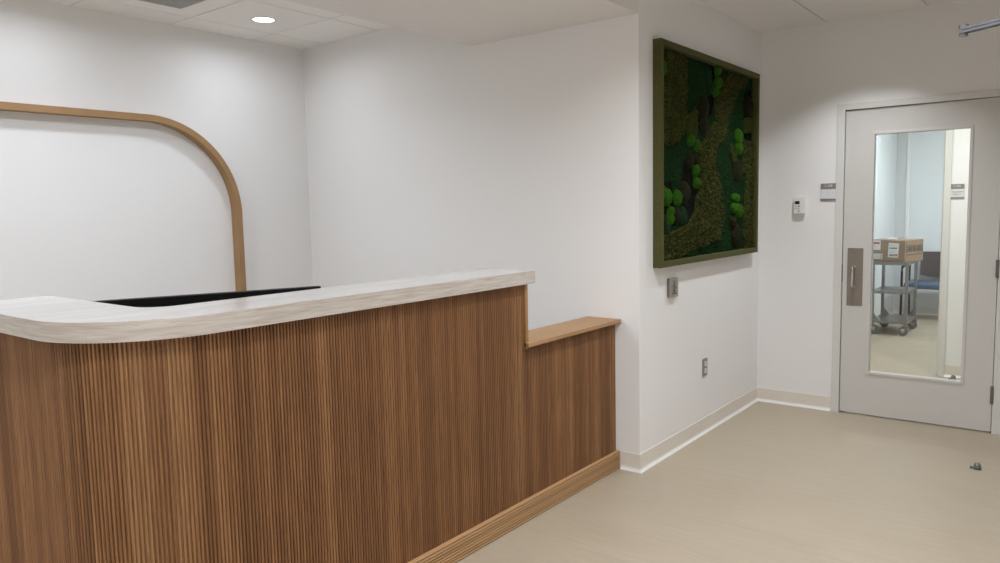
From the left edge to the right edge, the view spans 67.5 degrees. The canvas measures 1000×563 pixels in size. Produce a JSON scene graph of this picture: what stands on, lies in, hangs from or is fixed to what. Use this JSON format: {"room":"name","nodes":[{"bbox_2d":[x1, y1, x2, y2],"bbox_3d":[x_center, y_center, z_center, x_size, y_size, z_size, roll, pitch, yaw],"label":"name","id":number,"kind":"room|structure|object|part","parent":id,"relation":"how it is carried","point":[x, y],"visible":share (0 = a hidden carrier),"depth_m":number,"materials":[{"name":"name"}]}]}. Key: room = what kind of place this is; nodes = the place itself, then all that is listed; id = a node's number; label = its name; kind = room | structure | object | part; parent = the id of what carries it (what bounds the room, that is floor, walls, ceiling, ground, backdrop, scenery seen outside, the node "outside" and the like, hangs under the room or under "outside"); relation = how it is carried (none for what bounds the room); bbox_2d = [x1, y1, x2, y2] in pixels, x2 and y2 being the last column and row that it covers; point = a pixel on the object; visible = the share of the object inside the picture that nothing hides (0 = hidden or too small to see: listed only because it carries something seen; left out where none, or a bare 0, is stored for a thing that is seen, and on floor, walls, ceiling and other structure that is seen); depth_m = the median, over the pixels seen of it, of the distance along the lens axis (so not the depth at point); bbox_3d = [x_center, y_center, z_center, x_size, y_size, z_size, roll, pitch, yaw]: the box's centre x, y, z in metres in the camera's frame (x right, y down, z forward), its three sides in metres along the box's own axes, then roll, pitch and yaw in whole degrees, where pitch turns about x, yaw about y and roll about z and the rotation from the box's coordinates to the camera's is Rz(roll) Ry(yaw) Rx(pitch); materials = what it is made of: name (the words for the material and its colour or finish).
{"room":"clinic reception area","nodes":[
{"label":"clinic reception area","id":0,"kind":"room"},
{"bbox_2d":[0,0,312,300],"bbox_3d":[-3.653,-0.150,3.178,0.120,2.835,6.903,3,7,38],"label":"wall","id":1,"kind":"structure","parent":0,"point":[92,209],"depth_m":4.78,"materials":[{"name":"paint"}]},
{"bbox_2d":[0,101,246,290],"bbox_3d":[-2.675,0.016,4.285,0.074,2.029,2.712,3,7,38],"label":"arch","id":2,"kind":"object","parent":1,"relation":"attached to","point":[234,197],"visible":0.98,"depth_m":5.02,"materials":[{"name":"brown wood"}]},
{"bbox_2d":[40,0,395,48],"bbox_3d":[-2.970,-1.456,2.492,1.685,0.060,6.903,3,7,38],"label":"ceiling","id":3,"kind":"structure","parent":0,"point":[299,26],"depth_m":4.79,"materials":[{"name":"tile"}]},
{"bbox_2d":[137,0,208,9],"bbox_3d":[-1.893,-1.621,4.293,0.324,0.006,0.324,3,7,38],"label":"ceiling vent","id":4,"kind":"object","parent":3,"relation":"in","point":[178,4],"visible":1,"depth_m":4.37,"materials":[{"name":"white plastic"}]},
{"bbox_2d":[250,16,276,22],"bbox_3d":[-1.518,-1.680,4.810,0.164,0.004,0.164,3,7,38],"label":"recessed light","id":5,"kind":"object","parent":3,"relation":"in","point":[260,19],"visible":1,"depth_m":4.80,"materials":[{"name":"white plastic"}]},
{"bbox_2d":[253,17,273,21],"bbox_3d":[-1.518,-1.680,4.810,0.131,0.001,0.131,3,7,38],"label":"diffuser","id":6,"kind":"object","parent":5,"relation":"attached to","point":[261,19],"depth_m":4.81,"materials":[{"name":"white plastic"}]},
{"bbox_2d":[302,0,648,466],"bbox_3d":[-0.370,-0.401,5.053,2.964,2.835,0.120,3,7,38],"label":"wall","id":7,"kind":"structure","parent":0,"point":[427,155],"depth_m":4.63,"materials":[{"name":"paint"}]},
{"bbox_2d":[286,0,637,45],"bbox_3d":[-1.849,-1.302,1.627,1.158,0.315,6.903,3,7,38],"label":"ceiling","id":8,"kind":"structure","parent":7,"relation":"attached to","point":[468,22],"depth_m":3.94,"materials":[{"name":"paint"}]},
{"bbox_2d":[649,0,760,448],"bbox_3d":[1.336,-0.424,4.924,0.120,2.835,1.784,3,7,38],"label":"wall","id":9,"kind":"structure","parent":0,"point":[713,316],"depth_m":4.75,"materials":[{"name":"paint"}]},
{"bbox_2d":[667,277,677,297],"bbox_3d":[1.025,0.035,4.440,0.023,0.115,0.114,3,7,38],"label":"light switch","id":10,"kind":"object","parent":9,"relation":"attached to","point":[672,283],"visible":1,"depth_m":4.42,"materials":[{"name":"metal"}]},
{"bbox_2d":[702,358,706,376],"bbox_3d":[1.340,0.560,4.893,0.010,0.116,0.071,3,7,38],"label":"power outlet","id":11,"kind":"object","parent":9,"relation":"attached to","point":[704,361],"visible":1,"depth_m":4.88,"materials":[{"name":"white plastic"}]},
{"bbox_2d":[653,38,759,267],"bbox_3d":[1.359,-0.775,4.786,0.055,1.265,1.569,3,7,38],"label":"framed moss art","id":12,"kind":"object","parent":9,"relation":"attached to","point":[706,108],"visible":1,"depth_m":4.65,"materials":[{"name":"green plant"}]},
{"bbox_2d":[620,387,830,473],"bbox_3d":[1.534,0.951,4.837,0.534,0.106,1.956,4,7,41],"label":"baseboard","id":13,"kind":"structure","parent":9,"relation":"attached to","point":[632,462],"depth_m":5.06,"materials":[{"name":"plastic"}]},
{"bbox_2d":[455,313,999,562],"bbox_3d":[1.238,1.126,4.169,7.077,0.100,14.850,3,7,38],"label":"floor","id":14,"kind":"structure","parent":0,"point":[771,483],"depth_m":3.81,"materials":[{"name":"plastic"}]},
{"bbox_2d":[0,284,620,562],"bbox_3d":[-0.592,0.608,3.454,1.047,1.146,2.848,3,7,38],"label":"reception desk","id":15,"kind":"object","parent":14,"relation":"on","point":[432,430],"visible":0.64,"depth_m":2.58,"materials":[{"name":"brown wood"}]},
{"bbox_2d":[93,286,320,306],"bbox_3d":[-1.179,0.271,3.018,0.932,0.446,0.200,-4,6,-28],"label":"computer monitor","id":16,"kind":"object","parent":15,"relation":"on","point":[160,301],"visible":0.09,"depth_m":2.96,"materials":[{"name":"black plastic"}]},
{"bbox_2d":[0,268,534,342],"bbox_3d":[-0.875,0.044,3.077,1.067,0.059,2.017,3,7,38],"label":"countertop","id":17,"kind":"structure","parent":15,"relation":"on","point":[52,319],"depth_m":2.42,"materials":[{"name":"stone"}]},
{"bbox_3d":[0.047,0.161,3.589,0.201,0.310,0.022,3,7,38],"label":"trim","id":18,"kind":"part","parent":15,"relation":"part of","materials":[{"name":"brown wood"}]},
{"bbox_3d":[0.386,0.642,3.922,0.008,0.746,0.876,3,7,38],"label":"fluted panel","id":19,"kind":"part","parent":15,"relation":"part of","materials":[{"name":"brown wood"}]},
{"bbox_2d":[871,261,917,335],"bbox_3d":[4.514,0.169,8.582,0.401,0.812,0.631,3,7,38],"label":"utility cart","id":20,"kind":"object","parent":14,"relation":"on","point":[909,320],"visible":0.85,"depth_m":8.47,"materials":[{"name":"metal"}]},
{"bbox_3d":[4.241,0.132,8.459,0.091,0.702,0.032,3,7,38],"label":"post","id":21,"kind":"part","parent":20,"relation":"part of","materials":[{"name":"metal"}]},
{"bbox_3d":[4.577,0.083,8.887,0.091,0.702,0.032,3,7,38],"label":"post","id":22,"kind":"part","parent":20,"relation":"part of","materials":[{"name":"metal"}]},
{"bbox_2d":[873,314,914,324],"bbox_3d":[4.527,0.433,8.617,0.365,0.030,0.570,3,7,38],"label":"shelf","id":23,"kind":"object","parent":20,"relation":"attached to","point":[882,318],"depth_m":8.50,"materials":[{"name":"metal"}]},
{"bbox_2d":[874,286,915,294],"bbox_3d":[4.520,0.099,8.585,0.365,0.030,0.570,3,7,38],"label":"shelf","id":24,"kind":"object","parent":20,"relation":"attached to","point":[883,289],"depth_m":8.45,"materials":[{"name":"metal"}]},
{"bbox_2d":[875,261,916,265],"bbox_3d":[4.513,-0.221,8.554,0.365,0.030,0.570,3,7,38],"label":"shelf","id":25,"kind":"object","parent":20,"relation":"attached to","point":[915,262],"depth_m":8.34,"materials":[{"name":"metal"}]},
{"bbox_2d":[873,238,922,262],"bbox_3d":[4.506,-0.359,8.535,0.472,0.246,0.413,-6,7,-39],"label":"cardboard box","id":26,"kind":"object","parent":20,"relation":"on","point":[900,250],"visible":0.94,"depth_m":8.37,"materials":[{"name":"brown cardboard"}]},
{"bbox_3d":[4.463,0.144,8.286,0.091,0.702,0.032,3,7,38],"label":"post","id":27,"kind":"part","parent":20,"relation":"part of","materials":[{"name":"metal"}]},
{"bbox_3d":[4.799,0.095,8.713,0.091,0.702,0.032,3,7,38],"label":"post","id":28,"kind":"part","parent":20,"relation":"part of","materials":[{"name":"metal"}]},
{"bbox_2d":[899,251,940,314],"bbox_3d":[5.451,0.061,9.381,0.692,0.837,0.616,3,7,38],"label":"chair","id":29,"kind":"object","parent":14,"relation":"on","point":[930,264],"visible":0.32,"depth_m":9.59,"materials":[{"name":"blue plastic"}]},
{"bbox_3d":[5.030,0.146,9.384,0.026,0.681,0.086,3,7,38],"label":"leg","id":30,"kind":"part","parent":29,"relation":"part of","materials":[{"name":"black plastic"}]},
{"bbox_3d":[5.352,0.040,9.789,0.026,0.804,0.076,3,7,38],"label":"leg","id":31,"kind":"part","parent":29,"relation":"part of","materials":[{"name":"black plastic"}]},
{"bbox_3d":[5.438,0.042,9.363,0.620,0.075,0.510,3,7,38],"label":"seat","id":32,"kind":"part","parent":29,"relation":"part of","materials":[{"name":"blue fabric"}]},
{"bbox_3d":[5.654,-0.211,9.540,0.520,0.335,0.068,3,7,38],"label":"backrest","id":33,"kind":"part","parent":29,"relation":"part of","materials":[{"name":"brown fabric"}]},
{"bbox_2d":[970,462,980,469],"bbox_3d":[2.653,1.027,4.177,0.055,0.036,0.038,3,7,38],"label":"door stop","id":34,"kind":"object","parent":14,"relation":"on","point":[977,466],"visible":1,"depth_m":4.16,"materials":[{"name":"metal"}]},
{"bbox_2d":[697,0,962,32],"bbox_3d":[0.170,-1.395,1.244,2.482,0.060,8.807,3,7,38],"label":"ceiling","id":35,"kind":"structure","parent":0,"point":[762,16],"depth_m":4.82,"materials":[{"name":"tile"}]},
{"bbox_2d":[757,0,999,395],"bbox_3d":[2.758,-0.463,5.017,3.202,2.835,0.120,3,7,38],"label":"wall","id":36,"kind":"structure","parent":0,"point":[807,71],"depth_m":5.33,"materials":[{"name":"paint"}]},
{"bbox_2d":[794,197,805,213],"bbox_3d":[2.155,-0.548,5.386,0.076,0.121,0.030,3,7,38],"label":"thermostat","id":37,"kind":"object","parent":36,"relation":"attached to","point":[799,202],"visible":1,"depth_m":5.37,"materials":[{"name":"white plastic"}]},
{"bbox_2d":[820,183,835,200],"bbox_3d":[2.310,-0.629,5.269,0.103,0.120,0.007,3,7,38],"label":"room sign","id":38,"kind":"object","parent":36,"relation":"attached to","point":[828,190],"visible":1,"depth_m":5.27,"materials":[{"name":"white plastic"}]},
{"bbox_2d":[831,89,999,434],"bbox_3d":[2.800,-0.129,5.022,1.018,2.167,0.144,3,7,38],"label":"door frame","id":39,"kind":"structure","parent":36,"relation":"attached to","point":[842,108],"depth_m":5.18,"materials":[{"name":"paint"}]},
{"bbox_2d":[839,97,999,430],"bbox_3d":[2.766,-0.106,4.974,0.921,2.108,0.106,3,7,38],"label":"door","id":40,"kind":"structure","parent":36,"relation":"in","point":[967,402],"depth_m":4.95,"materials":[{"name":"paint"},{"name":"glass"},{"name":"steel"}]},
{"bbox_3d":[2.449,-0.030,5.199,0.017,0.159,0.053,3,7,38],"label":"pull handle","id":41,"kind":"part","parent":40,"relation":"part of","materials":[{"name":"silver metal"}]},
{"bbox_3d":[2.471,-0.031,5.216,0.102,0.403,0.004,3,7,38],"label":"pull plate","id":42,"kind":"part","parent":40,"relation":"part of","materials":[{"name":"brown metal"}]},
{"bbox_3d":[2.781,-0.172,4.987,0.586,1.665,0.057,3,7,38],"label":"vision frame","id":43,"kind":"part","parent":40,"relation":"part of","materials":[{"name":"paint"}]},
{"bbox_2d":[874,134,897,314],"bbox_3d":[4.043,-0.828,8.484,0.120,2.835,3.690,3,7,38],"label":"wall","id":44,"kind":"structure","parent":0,"point":[886,144],"depth_m":9.37,"materials":[{"name":"paint"}]},
{"bbox_2d":[908,130,944,307],"bbox_3d":[6.794,-0.911,8.744,4.126,2.835,0.120,3,7,38],"label":"wall","id":45,"kind":"structure","parent":0,"point":[927,148],"depth_m":9.67,"materials":[{"name":"paint"}]},
{"bbox_2d":[893,133,907,305],"bbox_3d":[5.270,-0.987,9.850,0.120,2.635,0.012,3,7,38],"label":"trim","id":46,"kind":"structure","parent":45,"relation":"attached to","point":[902,145],"depth_m":9.83,"materials":[{"name":"grey paint"}]},
{"bbox_2d":[874,305,938,324],"bbox_3d":[5.696,0.619,7.355,3.996,0.106,3.679,3,7,38],"label":"baseboard","id":47,"kind":"structure","parent":45,"relation":"attached to","point":[933,311],"depth_m":9.80,"materials":[{"name":"plastic"}]},
{"bbox_2d":[903,133,911,305],"bbox_3d":[5.329,-0.983,9.793,0.040,2.635,0.030,3,7,38],"label":"trim","id":48,"kind":"structure","parent":45,"relation":"attached to","point":[909,134],"depth_m":9.76,"materials":[{"name":"paint"}]},
{"bbox_2d":[945,128,970,365],"bbox_3d":[4.025,-0.594,6.091,5.200,2.835,0.120,3,7,38],"label":"wall","id":49,"kind":"structure","parent":0,"point":[961,137],"depth_m":6.23,"materials":[{"name":"paint"}]},
{"bbox_2d":[936,130,952,376],"bbox_3d":[3.352,-0.316,6.652,1.115,2.200,0.148,3,7,38],"label":"trim","id":50,"kind":"structure","parent":49,"relation":"attached to","point":[948,147],"depth_m":6.28,"materials":[{"name":"paint"}]},
{"bbox_2d":[943,364,960,378],"bbox_3d":[4.910,0.819,5.469,2.898,0.106,0.016,3,7,38],"label":"baseboard","id":51,"kind":"structure","parent":49,"relation":"attached to","point":[949,370],"depth_m":6.33,"materials":[{"name":"plastic"}]},
{"bbox_2d":[951,184,964,198],"bbox_3d":[3.776,-0.745,6.188,0.103,0.120,0.008,3,7,38],"label":"room sign","id":52,"kind":"object","parent":49,"relation":"attached to","point":[957,190],"visible":1,"depth_m":6.18,"materials":[{"name":"white plastic"}]},
{"bbox_3d":[2.213,0.176,1.856,0.144,2.200,1.100,3,7,38],"label":"trim","id":53,"kind":"structure","parent":0,"visible":0},
{"bbox_3d":[2.208,0.196,1.863,0.045,2.134,0.992,3,7,38],"label":"door","id":54,"kind":"structure","parent":53,"relation":"attached to","visible":0},
{"bbox_2d":[958,18,999,36],"bbox_3d":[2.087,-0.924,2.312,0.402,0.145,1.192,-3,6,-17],"label":"door closer","id":55,"kind":"object","parent":54,"relation":"attached to","point":[965,29],"depth_m":2.76,"materials":[{"name":"metal"}]},
{"bbox_3d":[1.995,-0.931,2.370,0.030,0.053,1.024,-4,6,-30],"label":"arm","id":56,"kind":"part","parent":55,"relation":"part of","materials":[{"name":"metal"}]},
{"bbox_3d":[1.976,-0.912,2.356,0.034,0.043,1.032,-4,6,-27],"label":"arm","id":57,"kind":"part","parent":55,"relation":"part of","materials":[{"name":"metal"}]}
]}

